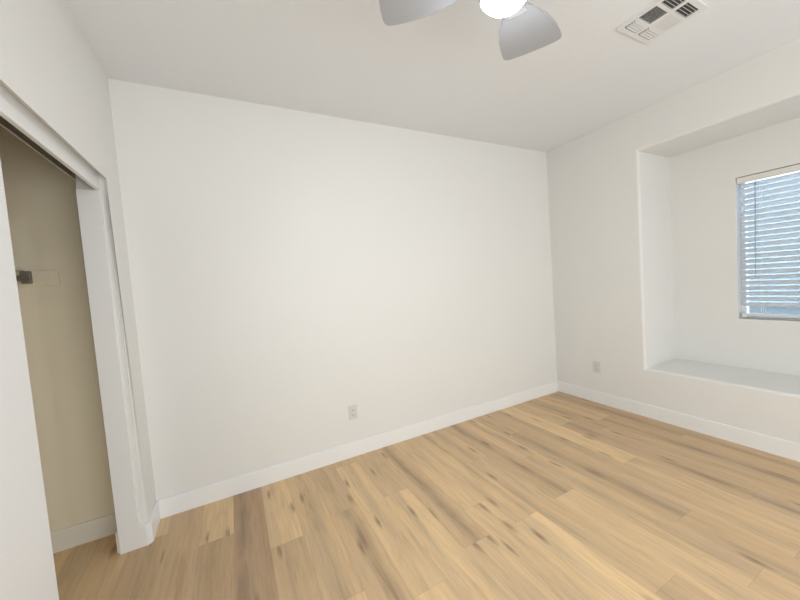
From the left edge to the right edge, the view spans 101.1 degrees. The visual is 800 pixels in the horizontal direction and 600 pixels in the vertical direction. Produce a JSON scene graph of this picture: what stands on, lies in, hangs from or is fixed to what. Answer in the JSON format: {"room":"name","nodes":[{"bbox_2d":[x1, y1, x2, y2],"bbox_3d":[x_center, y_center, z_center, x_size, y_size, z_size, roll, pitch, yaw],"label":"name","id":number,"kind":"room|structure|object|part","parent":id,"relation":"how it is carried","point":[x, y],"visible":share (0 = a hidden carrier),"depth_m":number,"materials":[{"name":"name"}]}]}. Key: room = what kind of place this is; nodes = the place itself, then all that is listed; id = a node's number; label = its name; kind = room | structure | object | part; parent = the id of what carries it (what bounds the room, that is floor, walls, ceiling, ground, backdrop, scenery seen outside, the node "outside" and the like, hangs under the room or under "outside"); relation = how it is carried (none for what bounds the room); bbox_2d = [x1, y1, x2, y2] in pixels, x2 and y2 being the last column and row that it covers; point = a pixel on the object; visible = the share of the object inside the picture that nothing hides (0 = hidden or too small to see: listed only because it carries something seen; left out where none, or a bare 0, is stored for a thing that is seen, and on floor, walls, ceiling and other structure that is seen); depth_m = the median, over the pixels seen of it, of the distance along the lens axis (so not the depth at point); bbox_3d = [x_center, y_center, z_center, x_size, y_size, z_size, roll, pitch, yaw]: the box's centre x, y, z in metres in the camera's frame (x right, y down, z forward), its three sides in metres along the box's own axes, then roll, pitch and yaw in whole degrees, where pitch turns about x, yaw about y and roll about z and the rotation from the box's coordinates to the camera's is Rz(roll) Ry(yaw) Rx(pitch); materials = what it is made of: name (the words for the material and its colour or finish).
{"room":"empty bedroom","nodes":[
{"label":"empty bedroom","id":0,"kind":"room"},
{"bbox_2d":[0,0,155,525],"bbox_3d":[-0.939,0.066,0.512,0.134,2.740,3.369,-6,3,-27],"label":"wall","id":1,"kind":"structure","parent":0,"point":[47,63],"depth_m":1.58,"materials":[{"name":"paint"}]},
{"bbox_2d":[0,116,75,179],"bbox_3d":[-1.262,-0.645,0.939,0.080,0.042,1.827,-6,3,-27],"label":"door track","id":2,"kind":"object","parent":1,"relation":"attached to","point":[4,123],"visible":0.24,"depth_m":1.37,"materials":[{"name":"metal"}]},
{"bbox_2d":[0,160,58,599],"bbox_3d":[-0.986,0.399,0.647,0.030,2.046,0.952,-6,3,-27],"label":"door","id":3,"kind":"structure","parent":2,"relation":"hanging from","point":[27,567],"depth_m":0.99,"materials":[{"name":"paint"}]},
{"bbox_2d":[0,84,99,189],"bbox_3d":[-1.215,-0.625,0.963,0.018,0.091,1.831,-6,3,-27],"label":"trim","id":4,"kind":"structure","parent":1,"relation":"attached to","point":[12,110],"depth_m":1.25,"materials":[{"name":"paint"}]},
{"bbox_2d":[76,189,141,554],"bbox_3d":[-1.590,0.413,1.806,0.097,2.009,0.016,-6,3,-27],"label":"trim","id":5,"kind":"structure","parent":1,"relation":"attached to","point":[89,202],"depth_m":1.80,"materials":[{"name":"paint"}]},
{"bbox_2d":[115,531,119,553],"bbox_3d":[-1.627,1.356,1.941,0.014,0.121,0.233,-6,3,-27],"label":"baseboard","id":6,"kind":"structure","parent":1,"relation":"attached to","point":[116,534],"depth_m":1.84,"materials":[{"name":"paint"}]},
{"bbox_2d":[140,500,160,546],"bbox_3d":[-1.509,1.345,1.993,0.051,0.121,0.248,-6,3,-27],"label":"baseboard","id":7,"kind":"structure","parent":1,"relation":"attached to","point":[148,530],"depth_m":1.91,"materials":[{"name":"paint"}]},
{"bbox_2d":[0,79,556,531],"bbox_3d":[-0.065,-0.124,2.922,5.326,2.740,0.120,-6,3,-27],"label":"wall","id":8,"kind":"structure","parent":0,"point":[290,270],"depth_m":2.42,"materials":[{"name":"paint"}]},
{"bbox_2d":[16,271,32,283],"bbox_3d":[-1.517,-0.108,0.774,0.040,0.068,2.336,-6,3,-27],"label":"closet rod","id":9,"kind":"object","parent":8,"relation":"attached to","point":[25,277],"visible":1,"depth_m":1.79,"materials":[{"name":"silver metal"}]},
{"bbox_3d":[-1.517,-0.099,0.774,0.029,0.029,2.318,-6,3,-27],"label":"rod","id":10,"kind":"part","parent":9,"relation":"part of","materials":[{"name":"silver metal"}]},
{"bbox_2d":[15,270,60,286],"bbox_3d":[-2.132,-0.110,1.782,0.422,0.087,0.014,-6,3,-27],"label":"trim","id":11,"kind":"structure","parent":8,"relation":"attached to","point":[40,277],"depth_m":1.84,"materials":[{"name":"paint"}]},
{"bbox_2d":[15,267,23,270],"bbox_3d":[-1.659,-0.140,0.701,0.282,0.016,2.369,-6,3,-27],"label":"closet shelf","id":12,"kind":"object","parent":11,"relation":"on","point":[16,268],"visible":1,"depth_m":1.78,"materials":[{"name":"paint"}]},
{"bbox_2d":[50,513,116,552],"bbox_3d":[-1.941,1.381,1.903,0.580,0.121,0.014,-6,3,-27],"label":"baseboard","id":13,"kind":"structure","parent":8,"relation":"attached to","point":[75,535],"depth_m":1.94,"materials":[{"name":"paint"}]},
{"bbox_2d":[348,404,357,419],"bbox_3d":[-0.384,0.921,2.700,0.072,0.116,0.009,-6,3,-27],"label":"wall outlet","id":14,"kind":"object","parent":8,"relation":"attached to","point":[353,414],"visible":1,"depth_m":2.70,"materials":[{"name":"plastic"}]},
{"bbox_2d":[159,381,557,518],"bbox_3d":[0.150,1.173,2.976,3.813,0.121,0.014,-6,3,-27],"label":"baseboard","id":15,"kind":"structure","parent":8,"relation":"attached to","point":[175,504],"depth_m":2.61,"materials":[{"name":"paint"}]},
{"bbox_2d":[53,391,799,599],"bbox_3d":[0.890,1.346,0.753,4.684,0.100,4.689,-6,3,-27],"label":"floor","id":16,"kind":"structure","parent":0,"point":[557,495],"depth_m":1.86,"materials":[{"name":"brown wood"}]},
{"bbox_2d":[63,0,799,151],"bbox_3d":[0.672,-1.483,0.628,4.784,0.100,4.839,-6,3,-27],"label":"ceiling","id":17,"kind":"structure","parent":0,"point":[445,71],"depth_m":2.00,"materials":[{"name":"paint"}]},
{"bbox_2d":[379,0,561,59],"bbox_3d":[0.402,-1.247,1.128,0.896,0.384,0.796,-6,3,-27],"label":"ceiling fan","id":18,"kind":"object","parent":17,"relation":"hanging from","point":[525,28],"visible":1,"depth_m":1.34,"materials":[{"name":"white"}]},
{"bbox_3d":[0.090,-1.132,1.208,0.340,0.015,0.258,-4,3,4],"label":"blade","id":19,"kind":"part","parent":18,"relation":"part of","materials":[{"name":"white plastic"}]},
{"bbox_3d":[0.454,-1.157,1.301,0.070,0.006,0.100,-2,4,34],"label":"blade arm","id":20,"kind":"part","parent":18,"relation":"part of"},
{"bbox_3d":[0.539,-1.176,1.429,0.258,0.015,0.340,-2,4,34],"label":"blade","id":21,"kind":"part","parent":18,"relation":"part of","materials":[{"name":"white plastic"}]},
{"bbox_2d":[617,0,707,43],"bbox_3d":[1.428,-1.543,1.803,0.310,0.012,0.289,-6,3,-27],"label":"ceiling vent","id":22,"kind":"object","parent":17,"relation":"in","point":[661,16],"visible":1,"depth_m":1.80,"materials":[{"name":"metal"}]},
{"bbox_2d":[546,38,799,443],"bbox_3d":[2.822,-0.309,2.444,0.672,2.740,3.369,-6,3,-27],"label":"wall","id":23,"kind":"structure","parent":0,"point":[644,205],"depth_m":2.99,"materials":[{"name":"paint"}]},
{"bbox_2d":[593,361,600,372],"bbox_3d":[2.041,0.696,3.413,0.009,0.116,0.072,-6,3,-27],"label":"wall outlet","id":24,"kind":"object","parent":23,"relation":"attached to","point":[596,365],"visible":1,"depth_m":3.41,"materials":[{"name":"plastic"}]},
{"bbox_2d":[558,381,799,461],"bbox_3d":[2.613,1.025,2.356,0.014,0.121,3.369,-6,3,-27],"label":"baseboard","id":25,"kind":"structure","parent":23,"relation":"attached to","point":[776,446],"depth_m":2.71,"materials":[{"name":"paint"}]},
{"bbox_2d":[739,183,799,319],"bbox_3d":[3.230,-0.433,2.299,0.050,1.190,1.220,-6,3,-27],"label":"window","id":26,"kind":"structure","parent":23,"relation":"in","point":[744,308],"depth_m":2.82,"materials":[{"name":"plastic"}]},
{"bbox_2d":[737,164,799,317],"bbox_3d":[3.171,-0.433,2.269,0.061,1.168,1.209,-6,3,-27],"label":"window blind","id":27,"kind":"object","parent":26,"relation":"attached to","point":[794,168],"visible":1,"depth_m":2.63,"materials":[{"name":"paint"}]},
{"bbox_3d":[2.959,-0.431,2.688,0.045,1.102,0.014,-6,3,-27],"label":"ladder cord","id":28,"kind":"part","parent":27,"relation":"part of","materials":[{"name":"white fabric"}]},
{"bbox_3d":[3.214,0.131,2.299,0.052,0.022,1.176,-6,3,-27],"label":"rail","id":29,"kind":"part","parent":27,"relation":"part of","materials":[{"name":"white plastic"}]},
{"label":"outside","id":30,"kind":"structure","parent":0,"visible":0},
{"bbox_2d":[749,306,799,314],"bbox_3d":[19.569,-0.819,10.068,36.014,1.030,50.000,-6,3,-27],"label":"ground","id":31,"kind":"structure","parent":30,"point":[752,309],"depth_m":3.71,"materials":[{"name":"white"}]},
{"bbox_2d":[747,177,799,302],"bbox_3d":[4.889,-0.693,3.633,0.200,1.520,26.000,-6,3,-27],"label":"wall","id":32,"kind":"structure","parent":31,"relation":"on","point":[798,177],"depth_m":4.02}
]}

